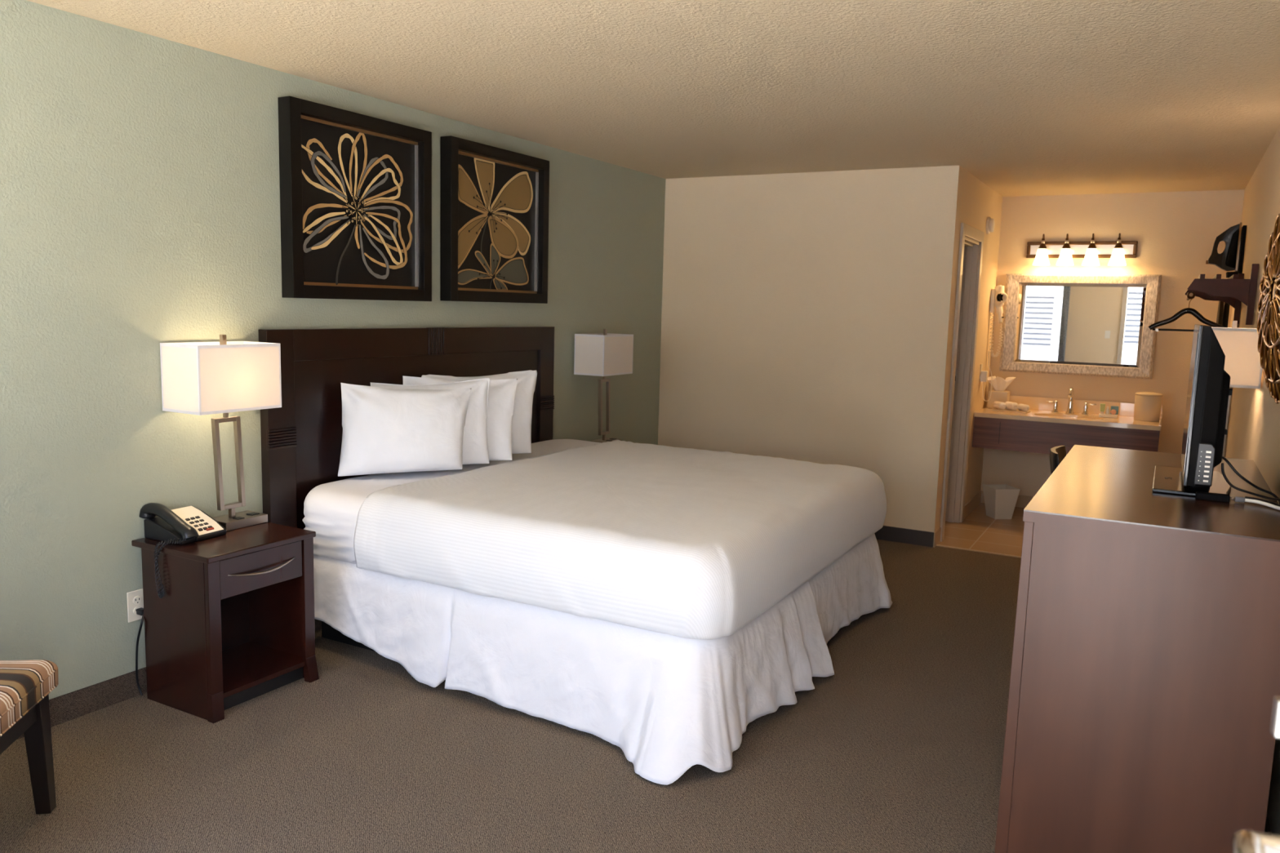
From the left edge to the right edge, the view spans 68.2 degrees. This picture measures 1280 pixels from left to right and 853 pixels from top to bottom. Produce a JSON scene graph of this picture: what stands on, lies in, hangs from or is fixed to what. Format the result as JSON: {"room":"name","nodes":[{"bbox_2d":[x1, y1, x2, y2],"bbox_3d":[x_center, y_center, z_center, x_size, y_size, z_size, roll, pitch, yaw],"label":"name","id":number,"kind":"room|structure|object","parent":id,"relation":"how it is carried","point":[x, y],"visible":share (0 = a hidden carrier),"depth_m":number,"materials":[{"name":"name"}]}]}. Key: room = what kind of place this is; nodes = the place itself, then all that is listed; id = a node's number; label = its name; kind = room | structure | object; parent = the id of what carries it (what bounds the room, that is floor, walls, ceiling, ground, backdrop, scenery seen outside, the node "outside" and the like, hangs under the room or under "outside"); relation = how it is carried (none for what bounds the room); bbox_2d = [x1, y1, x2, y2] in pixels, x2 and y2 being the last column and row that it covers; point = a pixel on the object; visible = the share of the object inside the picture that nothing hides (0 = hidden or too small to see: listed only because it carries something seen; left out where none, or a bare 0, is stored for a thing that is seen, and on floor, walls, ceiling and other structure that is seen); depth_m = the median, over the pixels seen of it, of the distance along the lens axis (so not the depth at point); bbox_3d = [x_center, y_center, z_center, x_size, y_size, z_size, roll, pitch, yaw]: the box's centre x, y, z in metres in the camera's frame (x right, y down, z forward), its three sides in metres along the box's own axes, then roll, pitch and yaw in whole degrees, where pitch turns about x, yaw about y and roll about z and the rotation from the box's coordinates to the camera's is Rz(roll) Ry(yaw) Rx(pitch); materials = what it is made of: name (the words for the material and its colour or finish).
{"room":"hotel room","nodes":[
{"label":"hotel room","id":0,"kind":"room"},
{"bbox_2d":[0,0,665,699],"bbox_3d":[-0.974,-0.371,5.164,0.120,2.510,8.080,6,8,29],"label":"wall","id":1,"kind":"structure","parent":0,"point":[140,182],"depth_m":3.48,"materials":[{"name":"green paint"}]},
{"bbox_2d":[126,588,143,622],"bbox_3d":[-1.890,0.672,3.553,0.010,0.116,0.072,6,8,29],"label":"power outlet","id":2,"kind":"object","parent":1,"relation":"attached to","point":[135,598],"visible":0.88,"depth_m":3.54,"materials":[{"name":"beige plastic"}]},
{"bbox_2d":[133,606,141,615],"bbox_3d":[-1.888,0.692,3.554,0.004,0.033,0.033,6,8,29],"label":"receptacle","id":3,"kind":"object","parent":2,"relation":"attached to","point":[135,608],"depth_m":3.55,"materials":[{"name":"beige plastic"}]},
{"bbox_2d":[135,608,144,695],"bbox_3d":[-1.870,0.849,3.552,0.056,0.330,0.046,6,8,29],"label":"lead","id":4,"kind":"object","parent":3,"relation":"attached to","point":[140,611],"visible":0.96,"depth_m":3.54,"materials":[{"name":"black plastic"}]},
{"bbox_2d":[133,595,141,604],"bbox_3d":[-1.887,0.653,3.549,0.004,0.033,0.033,6,8,29],"label":"receptacle","id":5,"kind":"object","parent":2,"relation":"attached to","point":[136,599],"depth_m":3.55,"materials":[{"name":"beige plastic"}]},
{"bbox_2d":[17,618,321,739],"bbox_3d":[-1.373,0.866,4.526,0.008,0.098,6.143,6,8,29],"label":"baseboard","id":6,"kind":"structure","parent":1,"relation":"attached to","point":[65,708],"depth_m":3.44,"materials":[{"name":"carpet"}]},
{"bbox_2d":[277,95,431,301],"bbox_3d":[-1.268,-0.993,4.315,0.072,0.821,0.857,6,8,29],"label":"framed picture","id":7,"kind":"object","parent":1,"relation":"attached to","point":[356,188],"visible":1,"depth_m":4.27,"materials":[{"name":"black wood"}]},
{"bbox_2d":[301,119,414,286],"bbox_3d":[-1.283,-0.994,4.323,0.035,0.709,0.745,6,8,29],"label":"art print","id":8,"kind":"object","parent":7,"relation":"attached to","point":[358,183],"depth_m":4.30,"materials":[{"name":"black paper"}]},
{"bbox_2d":[440,135,549,303],"bbox_3d":[-0.778,-1.096,5.185,0.072,0.822,0.865,6,8,29],"label":"framed picture","id":9,"kind":"object","parent":1,"relation":"attached to","point":[495,201],"visible":1,"depth_m":5.15,"materials":[{"name":"black wood"}]},
{"bbox_2d":[457,154,535,291],"bbox_3d":[-0.795,-1.098,5.194,0.031,0.710,0.753,6,8,29],"label":"art print","id":10,"kind":"object","parent":9,"relation":"attached to","point":[496,197],"depth_m":5.18,"materials":[{"name":"black paper"}]},
{"bbox_2d":[0,539,1021,852],"bbox_3d":[0.212,1.102,3.636,3.972,0.060,6.300,6,8,29],"label":"floor","id":11,"kind":"structure","parent":0,"point":[900,749],"depth_m":3.11,"materials":[{"name":"brown carpet"}]},
{"bbox_2d":[0,659,57,814],"bbox_3d":[-1.951,0.693,2.410,0.621,0.945,0.600,0,7,-9],"label":"slipper chair","id":12,"kind":"object","parent":11,"relation":"on","point":[25,686],"visible":1,"depth_m":2.68,"materials":[{"name":"fabric"}]},
{"bbox_2d":[131,522,319,723],"bbox_3d":[-1.580,0.717,3.642,0.449,0.605,0.482,6,8,29],"label":"nightstand","id":13,"kind":"object","parent":11,"relation":"on","point":[233,624],"visible":0.95,"depth_m":3.51,"materials":[{"name":"brown wood"}]},
{"bbox_2d":[138,502,226,599],"bbox_3d":[-1.742,0.448,3.553,0.279,0.320,0.272,5,8,25],"label":"telephone","id":14,"kind":"object","parent":13,"relation":"on","point":[185,525],"visible":1,"depth_m":3.51,"materials":[{"name":"black plastic"}]},
{"bbox_2d":[160,334,281,531],"bbox_3d":[-1.623,0.022,3.693,0.219,0.758,0.367,6,8,29],"label":"table lamp","id":15,"kind":"object","parent":13,"relation":"on","point":[224,376],"visible":0.98,"depth_m":3.60,"materials":[{"name":"white fabric"}]},
{"bbox_2d":[222,412,228,417],"bbox_3d":[-1.616,-0.082,3.687,0.014,0.094,0.014,6,8,29],"label":"socket","id":16,"kind":"object","parent":15,"relation":"attached to","point":[224,415],"depth_m":3.69,"materials":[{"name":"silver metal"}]},
{"bbox_2d":[232,516,244,519],"bbox_3d":[-1.588,0.363,3.742,0.032,0.003,0.030,6,8,29],"label":"power socket","id":17,"kind":"object","parent":15,"relation":"attached to","point":[233,517],"depth_m":3.74,"materials":[{"name":"black plastic"}]},
{"bbox_2d":[246,512,259,515],"bbox_3d":[-1.564,0.353,3.822,0.035,0.003,0.035,6,8,29],"label":"power socket","id":18,"kind":"object","parent":15,"relation":"attached to","point":[247,513],"depth_m":3.82,"materials":[{"name":"black plastic"}]},
{"bbox_2d":[222,641,305,697],"bbox_3d":[-1.571,0.940,3.662,0.359,0.018,0.430,6,8,29],"label":"shelf","id":19,"kind":"object","parent":13,"relation":"attached to","point":[246,665],"depth_m":3.71,"materials":[{"name":"brown wood"}]},
{"bbox_2d":[257,326,554,528],"bbox_3d":[-1.066,0.179,4.907,0.055,1.380,2.104,6,8,29],"label":"headboard","id":20,"kind":"object","parent":11,"relation":"on","point":[301,439],"visible":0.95,"depth_m":4.30,"materials":[{"name":"brown wood"}]},
{"bbox_2d":[302,439,892,785],"bbox_3d":[-0.107,0.603,4.428,2.199,0.713,2.486,6,8,29],"label":"king bed","id":21,"kind":"object","parent":11,"relation":"on","point":[672,704],"visible":0.44,"depth_m":3.54,"materials":[{"name":"white fabric"}]},
{"bbox_2d":[337,382,471,476],"bbox_3d":[-1.058,0.013,4.323,0.620,0.421,0.181,-2,8,-23],"label":"pillow","id":22,"kind":"object","parent":21,"relation":"on","point":[385,430],"visible":1,"depth_m":4.26,"materials":[{"name":"white fabric"}]},
{"bbox_2d":[370,377,489,464],"bbox_3d":[-0.996,-0.014,4.491,0.589,0.427,0.129,-1,8,-21],"label":"pillow","id":23,"kind":"object","parent":21,"relation":"on","point":[475,448],"visible":0.27,"depth_m":4.54,"materials":[{"name":"white fabric"}]},
{"bbox_2d":[402,375,517,460],"bbox_3d":[-0.881,-0.033,4.646,0.608,0.422,0.172,-1,8,-21],"label":"pillow","id":24,"kind":"object","parent":21,"relation":"on","point":[501,393],"visible":0.27,"depth_m":4.68,"materials":[{"name":"white fabric"}]},
{"bbox_2d":[421,369,537,453],"bbox_3d":[-0.795,-0.062,4.819,0.637,0.437,0.146,-3,8,-30],"label":"pillow","id":25,"kind":"object","parent":21,"relation":"on","point":[526,380],"visible":0.24,"depth_m":4.89,"materials":[{"name":"white fabric"}]},
{"bbox_2d":[353,440,886,639],"bbox_3d":[0.083,0.391,4.384,1.641,0.322,2.192,6,8,29],"label":"coverlet","id":26,"kind":"object","parent":21,"relation":"on","point":[686,543],"visible":1,"depth_m":3.66,"materials":[{"name":"white fabric"}]},
{"bbox_2d":[1049,445,1066,474],"bbox_3d":[2.315,0.553,4.812,0.485,0.845,0.440,6,8,29],"label":"desk chair","id":27,"kind":"object","parent":11,"relation":"on","point":[1057,454],"visible":0.19,"depth_m":4.79,"materials":[{"name":"black plastic"}]},
{"bbox_2d":[994,444,1279,852],"bbox_3d":[1.563,0.676,2.958,0.595,1.030,1.445,6,8,29],"label":"dresser","id":28,"kind":"object","parent":11,"relation":"on","point":[1144,680],"visible":0.99,"depth_m":2.34,"materials":[{"name":"brown wood"}]},
{"bbox_2d":[1151,324,1232,496],"bbox_3d":[1.676,-0.065,2.832,0.203,0.476,0.646,6,8,29],"label":"television","id":29,"kind":"object","parent":28,"relation":"on","point":[1209,390],"visible":0.98,"depth_m":2.57,"materials":[{"name":"black plastic"}]},
{"bbox_2d":[1222,456,1279,504],"bbox_3d":[1.737,0.410,2.712,0.034,0.629,0.197,-1,8,-22],"label":"cable","id":30,"kind":"object","parent":29,"relation":"attached to","point":[1225,460],"visible":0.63,"depth_m":2.71,"materials":[{"name":"black plastic"}]},
{"bbox_2d":[1195,491,1230,502],"bbox_3d":[1.572,0.193,2.596,0.080,0.018,0.031,6,8,29],"label":"adapter","id":31,"kind":"object","parent":28,"relation":"on","point":[1199,495],"visible":1,"depth_m":2.58,"materials":[{"name":"black plastic"}]},
{"bbox_2d":[1221,462,1279,502],"bbox_3d":[1.713,0.325,2.641,0.045,0.415,0.234,0,7,-13],"label":"cable","id":32,"kind":"object","parent":28,"relation":"on","point":[1228,482],"visible":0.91,"depth_m":2.68,"materials":[{"name":"black plastic"}]},
{"bbox_2d":[1230,496,1279,510],"bbox_3d":[1.640,0.476,2.502,0.059,0.547,0.235,1,7,-6],"label":"cable","id":33,"kind":"object","parent":28,"relation":"on","point":[1237,499],"visible":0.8,"depth_m":2.54,"materials":[{"name":"white plastic"}]},
{"bbox_2d":[1244,496,1279,506],"bbox_3d":[1.690,0.373,2.558,0.029,0.340,0.176,1,7,-4],"label":"cable","id":34,"kind":"object","parent":28,"relation":"on","point":[1246,497],"visible":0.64,"depth_m":2.58,"materials":[{"name":"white plastic"}]},
{"bbox_3d":[2.380,0.653,4.360,0.640,0.765,1.640,6,8,29],"label":"desk","id":35,"kind":"object","parent":11,"relation":"on","visible":0},
{"bbox_2d":[1211,320,1262,457],"bbox_3d":[2.660,-0.099,4.292,0.219,0.758,0.367,6,8,29],"label":"table lamp","id":36,"kind":"object","parent":35,"relation":"on","point":[1239,346],"visible":0.51,"depth_m":4.09,"materials":[{"name":"white fabric"}]},
{"bbox_3d":[-0.166,0.435,6.155,0.449,0.605,0.482,6,8,29],"label":"nightstand","id":37,"kind":"object","parent":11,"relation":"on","visible":0},
{"bbox_2d":[573,328,633,442],"bbox_3d":[-0.237,-0.250,6.117,0.219,0.758,0.367,6,8,29],"label":"table lamp","id":38,"kind":"object","parent":37,"relation":"on","point":[604,354],"visible":0.98,"depth_m":5.99,"materials":[{"name":"white fabric"}]},
{"bbox_2d":[26,0,1279,196],"bbox_3d":[0.715,-1.483,4.089,3.972,0.100,8.180,6,8,29],"label":"ceiling","id":39,"kind":"structure","parent":0,"point":[1028,97],"depth_m":3.72,"materials":[{"name":"beige paint"}]},
{"bbox_2d":[657,165,960,532],"bbox_3d":[1.061,-0.496,6.580,2.087,2.510,0.060,6,8,29],"label":"wall","id":40,"kind":"structure","parent":0,"point":[806,316],"depth_m":6.44,"materials":[{"name":"beige paint"}]},
{"bbox_2d":[874,525,933,546],"bbox_3d":[1.026,0.655,6.690,2.059,0.098,0.008,6,8,29],"label":"baseboard","id":41,"kind":"structure","parent":40,"relation":"attached to","point":[893,534],"depth_m":6.28,"materials":[{"name":"grey"}]},
{"bbox_2d":[936,544,1021,558],"bbox_3d":[2.615,0.848,5.881,1.660,0.006,0.020,6,8,29],"label":"trim","id":42,"kind":"structure","parent":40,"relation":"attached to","point":[936,544],"depth_m":6.11,"materials":[{"name":"brown wood"}]},
{"bbox_2d":[933,166,1002,547],"bbox_3d":[2.335,-0.494,6.837,0.128,2.510,1.765,6,8,29],"label":"wall","id":43,"kind":"structure","parent":0,"point":[978,202],"depth_m":7.01,"materials":[{"name":"beige paint"}]},
{"bbox_2d":[945,236,979,522],"bbox_3d":[2.172,-0.275,6.587,0.122,2.030,0.620,6,8,29],"label":"door","id":44,"kind":"structure","parent":43,"relation":"attached to","point":[971,255],"depth_m":6.82,"materials":[{"name":"beige paint"}]},
{"bbox_2d":[940,222,984,542],"bbox_3d":[2.232,-0.306,6.549,0.018,2.105,0.770,6,8,29],"label":"trim","id":45,"kind":"structure","parent":43,"relation":"attached to","point":[966,230],"depth_m":6.33,"materials":[{"name":"beige paint"}]},
{"bbox_2d":[979,364,987,382],"bbox_3d":[2.618,-0.408,7.197,0.050,0.133,0.072,6,8,29],"label":"outlet","id":46,"kind":"object","parent":43,"relation":"attached to","point":[983,375],"visible":1,"depth_m":7.18,"materials":[{"name":"beige plastic"}]},
{"bbox_2d":[986,217,995,234],"bbox_3d":[2.568,-1.472,6.921,0.046,0.124,0.123,6,8,29],"label":"smoke detector","id":47,"kind":"object","parent":43,"relation":"attached to","point":[990,224],"visible":1,"depth_m":6.88,"materials":[{"name":"white plastic"}]},
{"bbox_2d":[982,284,1008,401],"bbox_3d":[2.729,-0.637,7.278,0.127,0.900,0.239,6,8,29],"label":"hair dryer","id":48,"kind":"object","parent":43,"relation":"attached to","point":[997,298],"visible":1,"depth_m":7.30,"materials":[{"name":"white plastic"}]},
{"bbox_2d":[937,502,1025,556],"bbox_3d":[2.335,0.719,7.085,3.655,0.062,1.830,6,8,29],"label":"floor tile","id":49,"kind":"structure","parent":0,"point":[978,531],"depth_m":6.63,"materials":[{"name":"beige tile"}]},
{"bbox_2d":[982,484,1020,519],"bbox_3d":[2.722,0.571,7.151,0.196,0.235,0.196,0,7,-9],"label":"waste bin","id":50,"kind":"object","parent":49,"relation":"on","point":[1000,500],"visible":1,"depth_m":7.08,"materials":[{"name":"white plastic"}]},
{"bbox_2d":[981,189,1244,496],"bbox_3d":[2.714,-0.591,7.676,3.525,2.510,0.120,6,8,29],"label":"wall","id":51,"kind":"structure","parent":0,"point":[1175,233],"depth_m":7.02,"materials":[{"name":"beige paint"}]},
{"bbox_2d":[964,490,1034,518],"bbox_3d":[3.280,0.678,6.973,1.605,0.098,0.795,6,8,29],"label":"baseboard","id":52,"kind":"structure","parent":51,"relation":"attached to","point":[1022,501],"depth_m":7.53,"materials":[{"name":"beige tile"}]},
{"bbox_2d":[972,394,1163,453],"bbox_3d":[3.186,-0.001,7.066,1.233,0.366,0.589,6,8,29],"label":"vanity","id":53,"kind":"object","parent":51,"relation":"attached to","point":[1039,430],"visible":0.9,"depth_m":6.93,"materials":[{"name":"brown wood"}]},
{"bbox_2d":[973,406,1161,431],"bbox_3d":[3.188,-0.067,7.057,1.233,0.032,0.588,6,8,29],"label":"countertop","id":54,"kind":"structure","parent":53,"relation":"on","point":[1126,422],"depth_m":6.89,"materials":[{"name":"beige stone"}]},
{"bbox_2d":[987,376,1016,408],"bbox_3d":[2.834,-0.269,7.443,0.217,0.251,0.140,6,8,29],"label":"tissue box","id":55,"kind":"object","parent":54,"relation":"on","point":[999,384],"visible":0.94,"depth_m":7.41,"materials":[{"name":"beige paper"}]},
{"bbox_2d":[991,408,1031,413],"bbox_3d":[2.828,-0.120,7.227,0.280,0.010,0.120,6,8,29],"label":"tray","id":56,"kind":"object","parent":54,"relation":"on","point":[993,409],"visible":0.98,"depth_m":7.20,"materials":[{"name":"beige"}]},
{"bbox_2d":[993,401,1005,409],"bbox_3d":[2.765,-0.163,7.271,0.058,0.058,0.118,0,7,-11],"label":"rolled towel","id":57,"kind":"object","parent":56,"relation":"on","point":[999,405],"visible":1,"depth_m":7.23,"materials":[{"name":"white fabric"}]},
{"bbox_2d":[1004,401,1017,410],"bbox_3d":[2.837,-0.157,7.227,0.062,0.062,0.126,0,7,-11],"label":"rolled towel","id":58,"kind":"object","parent":56,"relation":"on","point":[1009,405],"visible":1,"depth_m":7.18,"materials":[{"name":"white fabric"}]},
{"bbox_2d":[1017,404,1029,411],"bbox_3d":[2.912,-0.144,7.181,0.052,0.052,0.110,0,7,-11],"label":"rolled towel","id":59,"kind":"object","parent":56,"relation":"on","point":[1023,407],"visible":1,"depth_m":7.15,"materials":[{"name":"white fabric"}]},
{"bbox_2d":[1041,415,1094,419],"bbox_3d":[3.158,0.008,6.986,0.479,0.135,0.316,6,8,29],"label":"basin","id":60,"kind":"object","parent":54,"relation":"in","point":[1072,417],"depth_m":7.05,"materials":[{"name":"white ceramic"}]},
{"bbox_2d":[1045,386,1096,414],"bbox_3d":[3.245,-0.195,7.128,0.354,0.204,0.160,6,8,29],"label":"faucet","id":61,"kind":"object","parent":54,"relation":"on","point":[1070,404],"visible":1,"depth_m":7.15,"materials":[{"name":"silver metal"}]},
{"bbox_2d":[1098,413,1117,417],"bbox_3d":[3.464,-0.079,6.995,0.124,0.022,0.070,6,8,29],"label":"tray","id":62,"kind":"object","parent":54,"relation":"on","point":[1107,415],"visible":1,"depth_m":6.97,"materials":[{"name":"white plastic"}]},
{"bbox_2d":[1100,403,1105,413],"bbox_3d":[3.428,-0.132,7.009,0.036,0.075,0.022,6,8,29],"label":"tube","id":63,"kind":"object","parent":62,"relation":"on","point":[1102,406],"visible":1,"depth_m":7.00,"materials":[{"name":"green plastic"}]},
{"bbox_2d":[1105,406,1109,414],"bbox_3d":[3.459,-0.119,6.993,0.026,0.056,0.026,6,8,29],"label":"shampoo bottle","id":64,"kind":"object","parent":62,"relation":"on","point":[1107,411],"visible":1,"depth_m":6.98,"materials":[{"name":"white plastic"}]},
{"bbox_2d":[1110,409,1115,414],"bbox_3d":[3.486,-0.107,6.964,0.038,0.038,0.012,6,8,29],"label":"soap bar","id":65,"kind":"object","parent":62,"relation":"on","point":[1113,411],"visible":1,"depth_m":6.96,"materials":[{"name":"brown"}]},
{"bbox_2d":[1110,405,1118,414],"bbox_3d":[3.503,-0.120,6.982,0.052,0.062,0.012,4,8,17],"label":"packet","id":66,"kind":"object","parent":62,"relation":"on","point":[1113,407],"visible":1,"depth_m":6.97,"materials":[{"name":"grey paper"}]},
{"bbox_2d":[1133,391,1162,421],"bbox_3d":[3.682,-0.148,6.858,0.176,0.204,0.176,6,8,29],"label":"ice bucket","id":67,"kind":"object","parent":54,"relation":"on","point":[1147,404],"visible":1,"depth_m":6.79,"materials":[{"name":"beige plastic"}]},
{"bbox_2d":[986,394,1163,418],"bbox_3d":[3.329,-0.160,7.295,1.233,0.100,0.020,6,8,29],"label":"backsplash","id":68,"kind":"structure","parent":51,"relation":"attached to","point":[1125,409],"depth_m":7.28,"materials":[{"name":"beige stone"}]},
{"bbox_2d":[999,273,1161,378],"bbox_3d":[3.333,-0.776,7.212,1.070,0.764,0.039,6,8,29],"label":"vanity mirror","id":69,"kind":"object","parent":51,"relation":"attached to","point":[1094,325],"visible":0.98,"depth_m":7.21,"materials":[{"name":"silver metal"}]},
{"bbox_2d":[1013,283,1146,368],"bbox_3d":[3.344,-0.780,7.223,0.882,0.617,0.006,6,8,29],"label":"mirror glass","id":70,"kind":"object","parent":69,"relation":"attached to","point":[1055,325],"depth_m":7.21,"materials":[{"name":"white"}]},
{"bbox_2d":[1026,232,1137,266],"bbox_3d":[3.298,-1.327,7.092,0.760,0.236,0.175,6,8,29],"label":"vanity light","id":71,"kind":"object","parent":51,"relation":"attached to","point":[1117,251],"visible":1,"depth_m":7.08,"materials":[{"name":"white glass"}]},
{"bbox_2d":[1224,126,1279,835],"bbox_3d":[2.334,-0.047,3.339,0.120,2.510,8.080,6,8,29],"label":"wall","id":72,"kind":"structure","parent":0,"point":[1253,428],"depth_m":4.61,"materials":[{"name":"beige paint"}]},
{"bbox_2d":[1184,263,1259,324],"bbox_3d":[3.300,-0.745,5.416,0.306,0.310,1.178,6,8,29],"label":"coat rack","id":73,"kind":"object","parent":72,"relation":"attached to","point":[1235,290],"visible":0.98,"depth_m":4.91,"materials":[{"name":"brown wood"}]},
{"bbox_2d":[1148,298,1224,331],"bbox_3d":[3.094,-0.643,5.335,0.388,0.223,0.033,6,8,29],"label":"clothes hanger","id":74,"kind":"object","parent":73,"relation":"hanging from","point":[1198,316],"visible":0.69,"depth_m":5.34,"materials":[{"name":"black plastic"}]},
{"bbox_2d":[1216,301,1230,327],"bbox_3d":[3.738,-0.111,6.116,0.109,1.410,0.320,6,8,29],"label":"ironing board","id":75,"kind":"object","parent":72,"relation":"hanging from","point":[1223,312],"visible":0.12,"depth_m":5.96,"materials":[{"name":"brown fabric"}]},
{"bbox_2d":[1205,222,1246,277],"bbox_3d":[3.804,-1.145,6.147,0.201,0.355,0.160,6,8,29],"label":"iron","id":76,"kind":"object","parent":72,"relation":"attached to","point":[1231,259],"visible":0.9,"depth_m":6.09,"materials":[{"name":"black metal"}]},
{"bbox_2d":[1264,813,1271,834],"bbox_3d":[2.513,1.039,3.989,0.008,0.095,6.770,6,8,29],"label":"baseboard","id":77,"kind":"structure","parent":72,"relation":"attached to","point":[1267,830],"depth_m":2.70,"materials":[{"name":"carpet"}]},
{"bbox_2d":[1257,213,1279,404],"bbox_3d":[2.139,-0.454,3.126,0.082,0.762,2.066,6,8,29],"label":"ornament","id":78,"kind":"object","parent":72,"relation":"attached to","point":[1268,308],"visible":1,"depth_m":3.25,"materials":[{"name":"gold metal"}]},
{"bbox_3d":[-1.280,0.178,0.798,3.742,2.510,0.100,6,8,29],"label":"wall","id":79,"kind":"structure","parent":0,"visible":0},
{"bbox_2d":[1231,697,1279,852],"bbox_3d":[0.448,0.454,0.467,0.108,2.018,0.946,4,8,18],"label":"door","id":80,"kind":"structure","parent":79,"relation":"in","point":[1242,841],"depth_m":0.83,"materials":[{"name":"white"}]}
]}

